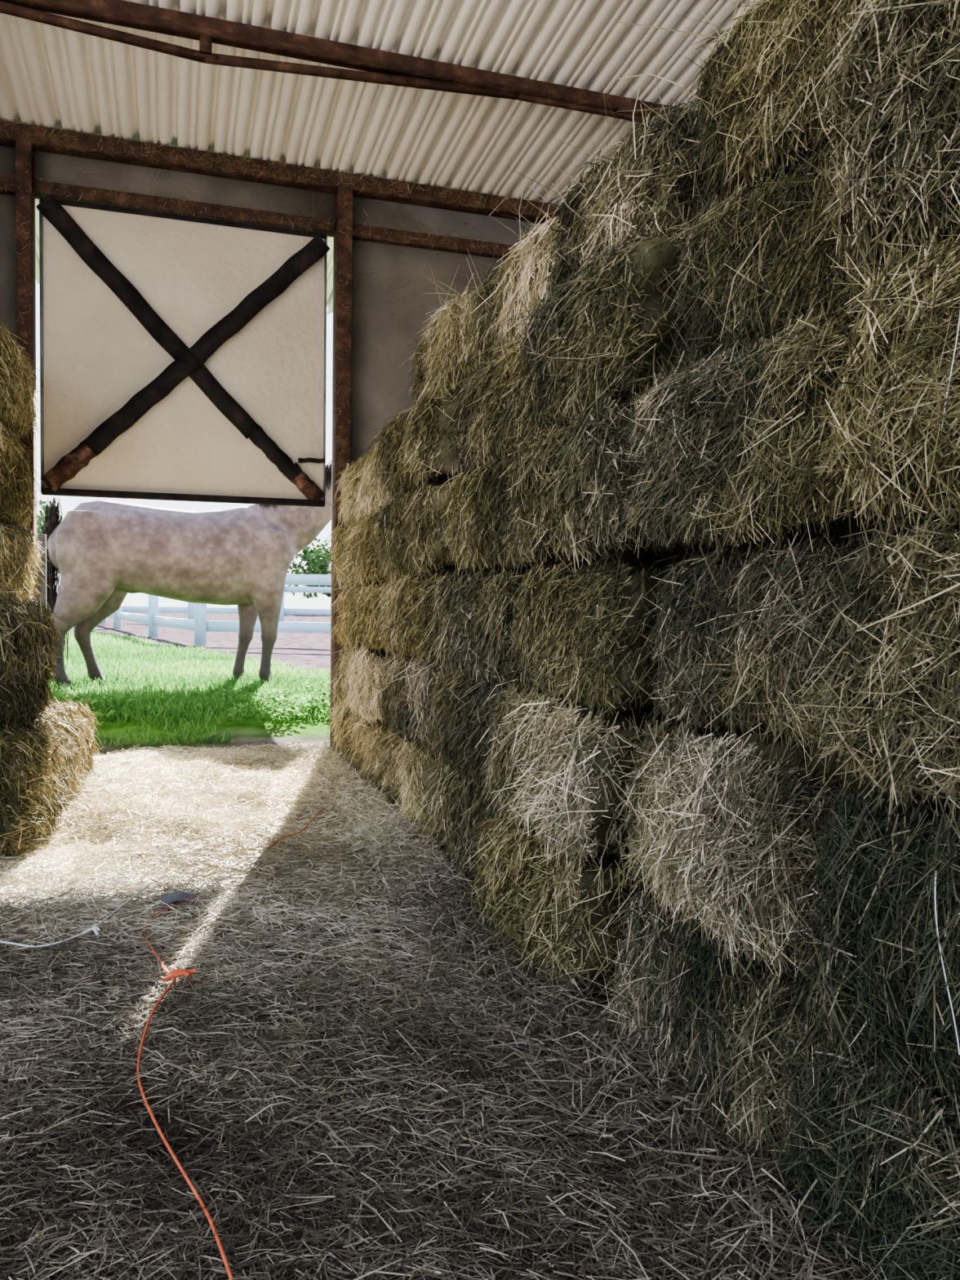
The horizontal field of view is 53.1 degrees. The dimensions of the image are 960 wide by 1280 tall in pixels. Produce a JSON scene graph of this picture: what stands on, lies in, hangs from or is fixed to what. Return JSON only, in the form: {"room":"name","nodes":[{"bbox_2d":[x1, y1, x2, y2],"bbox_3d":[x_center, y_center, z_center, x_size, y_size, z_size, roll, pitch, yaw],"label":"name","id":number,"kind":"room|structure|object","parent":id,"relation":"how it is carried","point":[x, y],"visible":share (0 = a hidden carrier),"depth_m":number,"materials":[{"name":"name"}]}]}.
{"room":"hay barn","nodes":[
{"label":"hay barn","id":0,"kind":"room"},
{"bbox_2d":[0,145,544,746],"bbox_3d":[-1.256,-0.998,5.488,6.200,3.320,0.030,0,2,-18],"label":"wall","id":1,"kind":"structure","parent":0,"point":[376,387],"depth_m":5.63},
{"bbox_2d":[15,139,36,604],"bbox_3d":[-2.383,-0.952,5.050,0.075,3.235,0.109,0,2,-18],"label":"trim","id":2,"kind":"structure","parent":1,"relation":"attached to","point":[22,148],"depth_m":4.96,"materials":[{"name":"metal"}]},
{"bbox_2d":[37,533,46,607],"bbox_3d":[-2.373,0.020,5.210,0.040,1.180,0.035,0,2,-18],"label":"leaf edge","id":3,"kind":"object","parent":1,"relation":"attached to","point":[42,591],"visible":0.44,"depth_m":5.18,"materials":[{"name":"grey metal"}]},
{"bbox_2d":[42,204,324,500],"bbox_3d":[-1.613,-1.554,5.327,1.502,1.535,0.030,0,2,-18],"label":"panel","id":4,"kind":"object","parent":1,"relation":"attached to","point":[97,355],"visible":0.78,"depth_m":5.30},
{"bbox_2d":[39,197,44,487],"bbox_3d":[-2.321,-1.554,5.091,0.016,1.535,0.040,0,2,-18],"label":"frame","id":5,"kind":"object","parent":4,"relation":"attached to","point":[41,233],"visible":0.79,"depth_m":5.07,"materials":[{"name":"grey metal"}]},
{"bbox_2d":[40,441,96,492],"bbox_3d":[-2.173,-0.942,5.127,0.315,0.315,0.045,0,2,-18],"label":"brace","id":6,"kind":"object","parent":4,"relation":"attached to","point":[66,468],"visible":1,"depth_m":5.10,"materials":[{"name":"brown wood"}]},
{"bbox_2d":[82,351,207,455],"bbox_3d":[-1.811,-1.303,5.211,0.638,0.633,0.028,0,2,-18],"label":"brace","id":7,"kind":"object","parent":4,"relation":"attached to","point":[119,422],"visible":1,"depth_m":5.19,"materials":[{"name":"black wood"}]},
{"bbox_2d":[186,234,329,364],"bbox_3d":[-1.232,-1.905,5.369,0.779,0.787,0.028,0,2,-18],"label":"brace","id":8,"kind":"object","parent":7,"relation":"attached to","point":[300,262],"visible":1,"depth_m":5.36,"materials":[{"name":"black wood"}]},
{"bbox_2d":[35,195,259,439],"bbox_3d":[-1.784,-1.733,5.229,1.148,1.200,0.035,0,2,-18],"label":"brace","id":9,"kind":"object","parent":4,"relation":"attached to","point":[54,212],"visible":0.97,"depth_m":5.19,"materials":[{"name":"black wood"}]},
{"bbox_2d":[40,487,324,506],"bbox_3d":[-1.618,-0.791,5.343,1.502,0.034,0.060,0,2,-18],"label":"frame","id":10,"kind":"object","parent":4,"relation":"attached to","point":[44,491],"visible":1,"depth_m":5.31,"materials":[{"name":"black metal"}]},
{"bbox_2d":[40,196,326,239],"bbox_3d":[-1.599,-2.313,5.284,1.502,0.022,0.035,0,2,-18],"label":"trim","id":11,"kind":"structure","parent":4,"relation":"attached to","point":[64,202],"depth_m":5.26,"materials":[{"name":"black wood"}]},
{"bbox_2d":[248,423,302,481],"bbox_3d":[-1.171,-1.065,5.460,0.321,0.317,0.030,0,2,-18],"label":"brace","id":12,"kind":"object","parent":4,"relation":"attached to","point":[259,437],"visible":1,"depth_m":5.45,"materials":[{"name":"black wood"}]},
{"bbox_2d":[283,462,325,500],"bbox_3d":[-1.009,-0.900,5.521,0.240,0.233,0.028,0,2,-18],"label":"brace","id":13,"kind":"object","parent":4,"relation":"attached to","point":[304,483],"visible":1,"depth_m":5.51,"materials":[{"name":"brown wood"}]},
{"bbox_2d":[297,457,324,463],"bbox_3d":[-0.969,-1.033,5.527,0.151,0.031,0.030,0,2,-18],"label":"bar","id":14,"kind":"object","parent":4,"relation":"attached to","point":[300,460],"visible":1,"depth_m":5.51,"materials":[{"name":"black metal"}]},
{"bbox_2d":[323,235,327,500],"bbox_3d":[-0.898,-1.554,5.553,0.012,1.535,0.040,0,2,-18],"label":"frame","id":15,"kind":"object","parent":4,"relation":"attached to","point":[326,239],"visible":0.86,"depth_m":5.54,"materials":[{"name":"grey metal"}]},
{"bbox_2d":[93,748,316,761],"bbox_3d":[-1.647,0.666,5.467,1.582,0.028,0.130,0,2,-18],"label":"door sill","id":16,"kind":"structure","parent":1,"relation":"attached to","point":[96,757],"depth_m":5.38,"materials":[{"name":"brown wood"}]},
{"bbox_2d":[0,176,517,259],"bbox_3d":[-1.224,-2.362,5.390,6.200,0.075,0.058,0,2,-18],"label":"horizontal beam","id":17,"kind":"structure","parent":1,"relation":"attached to","point":[285,223],"depth_m":5.35,"materials":[{"name":"metal"}]},
{"bbox_2d":[0,120,562,224],"bbox_3d":[-1.214,-2.613,5.361,6.200,0.090,0.098,0,2,-18],"label":"roof beam","id":18,"kind":"structure","parent":1,"relation":"attached to","point":[437,202],"depth_m":5.33,"materials":[{"name":"metal"}]},
{"bbox_2d":[330,186,352,751],"bbox_3d":[-0.801,-0.952,5.564,0.088,3.235,0.109,0,2,-18],"label":"post","id":19,"kind":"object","parent":1,"relation":"attached to","point":[342,346],"depth_m":5.49,"materials":[{"name":"metal"}]},
{"bbox_2d":[0,0,768,315],"bbox_3d":[-0.377,-2.756,2.954,6.508,0.712,9.480,0,2,-18],"label":"ceiling","id":20,"kind":"structure","parent":0,"point":[55,77],"depth_m":4.66,"materials":[{"name":"metal"}]},
{"bbox_2d":[0,116,550,704],"bbox_3d":[-1.414,-1.125,5.372,3.848,3.203,0.288,0,2,-19],"label":"hay dust","id":21,"kind":"object","parent":20,"relation":"hanging from","point":[129,139],"visible":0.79,"depth_m":5.36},
{"bbox_2d":[0,0,690,122],"bbox_3d":[-0.859,-2.603,4.265,6.200,0.175,0.085,0,2,-18],"label":"beam","id":22,"kind":"structure","parent":20,"relation":"attached to","point":[380,67],"depth_m":4.27,"materials":[{"name":"metal"}]},
{"bbox_2d":[0,738,907,1279],"bbox_3d":[-0.222,0.765,2.303,6.200,0.241,7.650,0,2,-18],"label":"floor","id":23,"kind":"structure","parent":0,"point":[348,1085],"depth_m":1.75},
{"bbox_2d":[0,704,82,858],"bbox_3d":[-2.036,0.483,3.405,1.188,0.586,0.970,0,2,-18],"label":"hay bale","id":24,"kind":"object","parent":23,"relation":"on","point":[33,769],"visible":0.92,"depth_m":3.27},
{"bbox_2d":[0,579,67,733],"bbox_3d":[-2.059,0.064,3.292,1.173,0.609,0.722,0,2,-18],"label":"hay bale","id":25,"kind":"object","parent":24,"relation":"on","point":[28,630],"visible":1,"depth_m":3.26},
{"bbox_2d":[44,690,104,802],"bbox_3d":[-2.327,0.481,4.327,1.174,0.503,1.107,0,2,-18],"label":"hay bale","id":26,"kind":"object","parent":23,"relation":"on","point":[80,717],"visible":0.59,"depth_m":4.39},
{"bbox_3d":[-2.611,0.070,4.340,1.156,0.604,1.106,0,2,-18],"label":"hay bale","id":27,"kind":"object","parent":26,"relation":"on","visible":0},
{"bbox_2d":[0,520,49,604],"bbox_3d":[-2.609,-0.356,4.325,1.147,0.563,1.070,0,2,-15],"label":"hay bale","id":28,"kind":"object","parent":27,"relation":"on","point":[19,553],"visible":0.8,"depth_m":4.42},
{"bbox_2d":[0,420,43,527],"bbox_3d":[-2.599,-0.757,4.301,1.152,0.613,1.070,0,2,-18],"label":"hay bale","id":29,"kind":"object","parent":28,"relation":"on","point":[16,503],"visible":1,"depth_m":4.37},
{"bbox_2d":[0,319,45,443],"bbox_3d":[-2.601,-1.203,4.302,1.168,0.581,1.071,0,2,-18],"label":"hay bale","id":30,"kind":"object","parent":29,"relation":"on","point":[17,407],"visible":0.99,"depth_m":4.28},
{"bbox_2d":[0,884,149,947],"bbox_3d":[-1.109,0.742,2.566,0.592,0.019,0.349,-1,3,-40],"label":"cord","id":31,"kind":"object","parent":23,"relation":"on","point":[95,928],"visible":1,"depth_m":2.46,"materials":[{"name":"plastic"}]},
{"bbox_2d":[160,891,197,906],"bbox_3d":[-0.873,0.751,2.786,0.100,0.019,0.090,0,2,-18],"label":"paper scrap","id":32,"kind":"object","parent":23,"relation":"on","point":[174,896],"visible":0.96,"depth_m":2.80,"materials":[{"name":"grey paper"}]},
{"bbox_2d":[136,896,234,1279],"bbox_3d":[-0.621,0.782,1.964,0.153,0.031,1.752,0,2,-18],"label":"twine","id":33,"kind":"object","parent":23,"relation":"on","point":[175,973],"visible":0.99,"depth_m":1.63,"materials":[{"name":"plastic"}]},
{"bbox_2d":[266,794,341,849],"bbox_3d":[-0.671,0.707,3.826,0.044,0.015,0.964,1,2,6],"label":"twine","id":34,"kind":"object","parent":23,"relation":"on","point":[340,794],"visible":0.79,"depth_m":3.63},
{"bbox_2d":[323,701,400,791],"bbox_3d":[-0.220,0.540,5.027,1.166,0.416,1.301,0,2,-18],"label":"hay bale","id":35,"kind":"object","parent":23,"relation":"on","point":[357,741],"visible":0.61,"depth_m":4.70},
{"bbox_2d":[324,641,426,727],"bbox_3d":[-0.212,0.214,5.056,1.134,0.422,1.303,0,2,-18],"label":"hay bale","id":36,"kind":"object","parent":35,"relation":"on","point":[354,686],"visible":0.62,"depth_m":4.60},
{"bbox_2d":[328,577,396,659],"bbox_3d":[-0.186,-0.115,5.037,1.146,0.418,1.346,0,2,-18],"label":"hay bale","id":37,"kind":"object","parent":36,"relation":"on","point":[355,608],"visible":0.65,"depth_m":4.71},
{"bbox_2d":[324,508,508,590],"bbox_3d":[-0.221,-0.452,4.997,1.131,0.407,1.304,0,2,-21],"label":"hay bale","id":38,"kind":"object","parent":37,"relation":"on","point":[352,542],"visible":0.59,"depth_m":4.68},
{"bbox_2d":[330,0,817,527],"bbox_3d":[0.317,-0.944,3.544,1.194,0.923,4.348,0,2,-18],"label":"hay bale","id":39,"kind":"object","parent":38,"relation":"on","point":[357,498],"visible":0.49,"depth_m":4.44},
{"bbox_2d":[363,728,455,839],"bbox_3d":[0.090,0.583,4.062,1.155,0.423,1.031,0,2,-18],"label":"hay bale","id":40,"kind":"object","parent":23,"relation":"on","point":[402,764],"visible":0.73,"depth_m":3.67},
{"bbox_2d":[370,649,453,753],"bbox_3d":[0.128,0.235,4.074,1.122,0.425,1.020,0,2,-18],"label":"hay bale","id":41,"kind":"object","parent":40,"relation":"on","point":[404,708],"visible":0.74,"depth_m":3.75},
{"bbox_2d":[369,569,504,667],"bbox_3d":[0.130,-0.067,4.019,1.103,0.467,1.060,0,2,-18],"label":"hay bale","id":42,"kind":"object","parent":41,"relation":"on","point":[404,608],"visible":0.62,"depth_m":3.82},
{"bbox_2d":[355,475,524,586],"bbox_3d":[0.115,-0.434,4.017,1.121,0.453,1.047,0,2,-22],"label":"hay bale","id":43,"kind":"object","parent":42,"relation":"on","point":[411,527],"visible":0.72,"depth_m":3.62},
{"bbox_2d":[363,386,478,503],"bbox_3d":[0.125,-0.758,4.028,1.132,0.433,1.008,0,2,-18],"label":"hay bale","id":44,"kind":"object","parent":43,"relation":"on","point":[412,451],"visible":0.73,"depth_m":3.63},
{"bbox_2d":[398,286,481,409],"bbox_3d":[0.256,-1.103,3.968,1.124,0.484,1.101,0,2,-18],"label":"hay bale","id":45,"kind":"object","parent":44,"relation":"on","point":[438,362],"visible":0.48,"depth_m":3.60},
{"bbox_2d":[408,757,503,893],"bbox_3d":[0.355,0.615,3.280,1.141,0.450,0.891,0,2,-18],"label":"hay bale","id":46,"kind":"object","parent":23,"relation":"on","point":[450,814],"visible":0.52,"depth_m":3.18},
{"bbox_2d":[400,665,530,791],"bbox_3d":[0.391,0.275,3.248,1.123,0.418,0.937,0,2,-22],"label":"hay bale","id":47,"kind":"object","parent":46,"relation":"on","point":[456,735],"visible":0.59,"depth_m":3.04},
{"bbox_2d":[417,559,577,689],"bbox_3d":[0.395,-0.068,3.219,1.116,0.451,0.938,0,2,-21],"label":"hay bale","id":48,"kind":"object","parent":47,"relation":"on","point":[470,619],"visible":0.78,"depth_m":2.94},
{"bbox_2d":[439,453,600,582],"bbox_3d":[0.433,-0.394,3.211,1.158,0.431,0.952,0,2,-18],"label":"hay bale","id":49,"kind":"object","parent":48,"relation":"on","point":[477,502],"visible":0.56,"depth_m":3.00},
{"bbox_2d":[430,326,534,475],"bbox_3d":[0.430,-0.736,3.205,1.175,0.461,0.994,0,2,-18],"label":"hay bale","id":50,"kind":"object","parent":49,"relation":"on","point":[486,423],"visible":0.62,"depth_m":2.96},
{"bbox_2d":[457,204,563,373],"bbox_3d":[0.507,-1.086,3.198,1.210,0.518,0.929,0,2,-18],"label":"hay bale","id":51,"kind":"object","parent":50,"relation":"on","point":[517,282],"visible":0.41,"depth_m":2.94},
{"bbox_2d":[454,809,663,1007],"bbox_3d":[0.519,0.646,2.512,1.149,0.414,0.827,0,2,-13],"label":"hay bale","id":52,"kind":"object","parent":23,"relation":"on","point":[559,917],"visible":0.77,"depth_m":2.17},
{"bbox_2d":[464,675,729,875],"bbox_3d":[0.563,0.313,2.490,1.172,0.426,0.804,0,2,-13],"label":"hay bale","id":53,"kind":"object","parent":52,"relation":"on","point":[550,780],"visible":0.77,"depth_m":2.15},
{"bbox_2d":[497,546,683,729],"bbox_3d":[0.626,0.012,2.467,1.118,0.476,0.817,0,2,-15],"label":"hay bale","id":54,"kind":"object","parent":53,"relation":"on","point":[575,636],"visible":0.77,"depth_m":2.13},
{"bbox_2d":[493,385,732,577],"bbox_3d":[0.594,-0.366,2.490,1.153,0.451,0.824,0,2,-21],"label":"hay bale","id":55,"kind":"object","parent":54,"relation":"on","point":[562,483],"visible":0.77,"depth_m":2.16},
{"bbox_2d":[509,222,694,439],"bbox_3d":[0.648,-0.697,2.466,1.158,0.464,0.852,0,2,-12],"label":"hay bale","id":56,"kind":"object","parent":55,"relation":"on","point":[608,327],"visible":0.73,"depth_m":2.11},
{"bbox_2d":[528,93,724,297],"bbox_3d":[0.735,-1.057,2.534,1.172,0.517,0.892,0,2,-18],"label":"hay bale","id":57,"kind":"object","parent":56,"relation":"on","point":[642,203],"visible":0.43,"depth_m":2.19},
{"bbox_2d":[582,882,833,1199],"bbox_3d":[0.809,0.668,1.832,1.128,0.434,0.804,0,2,-18],"label":"hay bale","id":58,"kind":"object","parent":23,"relation":"on","point":[714,1022],"visible":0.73,"depth_m":1.61},
{"bbox_2d":[594,701,896,990],"bbox_3d":[0.810,0.353,1.828,1.189,0.459,0.855,0,2,-18],"label":"hay bale","id":59,"kind":"object","parent":58,"relation":"on","point":[717,830],"visible":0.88,"depth_m":1.57},
{"bbox_2d":[633,522,870,776],"bbox_3d":[0.884,0.000,1.872,1.124,0.438,0.809,0,2,-21],"label":"hay bale","id":60,"kind":"object","parent":59,"relation":"on","point":[734,637],"visible":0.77,"depth_m":1.64},
{"bbox_2d":[595,293,914,568],"bbox_3d":[0.827,-0.335,1.851,1.159,0.431,0.857,0,2,-18],"label":"hay bale","id":61,"kind":"object","parent":60,"relation":"on","point":[725,446],"visible":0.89,"depth_m":1.58},
{"bbox_2d":[648,121,877,371],"bbox_3d":[0.924,-0.636,1.818,1.129,0.528,0.813,0,2,-21],"label":"hay bale","id":62,"kind":"object","parent":61,"relation":"on","point":[740,261],"visible":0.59,"depth_m":1.69},
{"bbox_2d":[662,0,887,208],"bbox_3d":[0.960,-1.039,1.792,1.150,0.519,0.837,0,2,-20],"label":"hay bale","id":63,"kind":"object","parent":62,"relation":"on","point":[743,126],"visible":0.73,"depth_m":1.70},
{"bbox_2d":[745,1011,959,1279],"bbox_3d":[0.964,0.694,1.215,1.141,0.442,0.874,0,2,-18],"label":"hay bale","id":64,"kind":"object","parent":23,"relation":"on","point":[899,1186],"visible":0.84,"depth_m":1.19},
{"bbox_2d":[772,769,959,1130],"bbox_3d":[0.949,0.371,1.159,1.134,0.451,0.833,0,2,-18],"label":"hay bale","id":65,"kind":"object","parent":64,"relation":"on","point":[885,935],"visible":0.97,"depth_m":1.14},
{"bbox_2d":[756,473,959,838],"bbox_3d":[0.969,0.026,1.196,1.160,0.447,0.839,0,2,-18],"label":"hay bale","id":66,"kind":"object","parent":65,"relation":"on","point":[891,707],"visible":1,"depth_m":1.15},
{"bbox_2d":[798,223,959,544],"bbox_3d":[1.005,-0.295,1.116,1.160,0.428,0.869,0,3,-23],"label":"hay bale","id":67,"kind":"object","parent":66,"relation":"on","point":[898,411],"visible":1,"depth_m":1.14},
{"bbox_2d":[769,0,959,297],"bbox_3d":[0.987,-0.630,1.158,1.140,0.454,0.809,0,2,-18],"label":"hay bale","id":68,"kind":"object","parent":67,"relation":"on","point":[895,103],"visible":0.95,"depth_m":1.17},
{"label":"outside","id":69,"kind":"structure","parent":0,"visible":0},
{"bbox_2d":[48,612,330,755],"bbox_3d":[-9.009,-0.115,21.273,36.000,0.160,74.000,0,2,-18],"label":"ground","id":70,"kind":"structure","parent":69,"point":[306,649],"depth_m":11.51,"materials":[{"name":"green plant"}]},
{"bbox_2d":[36,499,62,581],"bbox_3d":[-24.259,-4.362,49.146,5.909,6.163,6.384,-1,3,-36],"label":"shade tree","id":71,"kind":"object","parent":70,"relation":"on","point":[39,527],"visible":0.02,"depth_m":47.82,"materials":[{"name":"green plant"}]},
{"bbox_2d":[40,460,332,690],"bbox_3d":[-2.320,-0.647,8.697,3.268,2.193,0.685,0,2,-20],"label":"horse","id":72,"kind":"object","parent":70,"relation":"on","point":[102,551],"visible":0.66,"depth_m":8.34},
{"bbox_2d":[48,630,330,746],"bbox_3d":[-5.151,0.145,13.837,5.875,0.263,17.659,0,3,-27],"label":"grass","id":73,"kind":"structure","parent":70,"relation":"on","point":[191,693],"depth_m":7.58,"materials":[{"name":"green plant"}]},
{"bbox_2d":[100,586,330,622],"bbox_3d":[-4.657,-1.051,30.503,15.173,1.430,0.374,1,2,2],"label":"vinyl fence","id":74,"kind":"object","parent":70,"relation":"on","point":[189,610],"visible":0.09,"depth_m":30.52,"materials":[{"name":"white plastic"}]},
{"bbox_2d":[108,573,331,646],"bbox_3d":[-8.231,-0.920,26.077,35.745,1.430,8.594,3,3,45],"label":"vinyl fence","id":75,"kind":"object","parent":70,"relation":"on","point":[200,625],"visible":0.07,"depth_m":16.94,"materials":[{"name":"white plastic"}]},
{"bbox_2d":[287,537,331,598],"bbox_3d":[-8.464,-3.643,55.880,5.443,4.605,5.098,0,2,-15],"label":"shade tree","id":76,"kind":"object","parent":70,"relation":"on","point":[317,560],"visible":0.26,"depth_m":54.50,"materials":[{"name":"green plant"}]}
]}

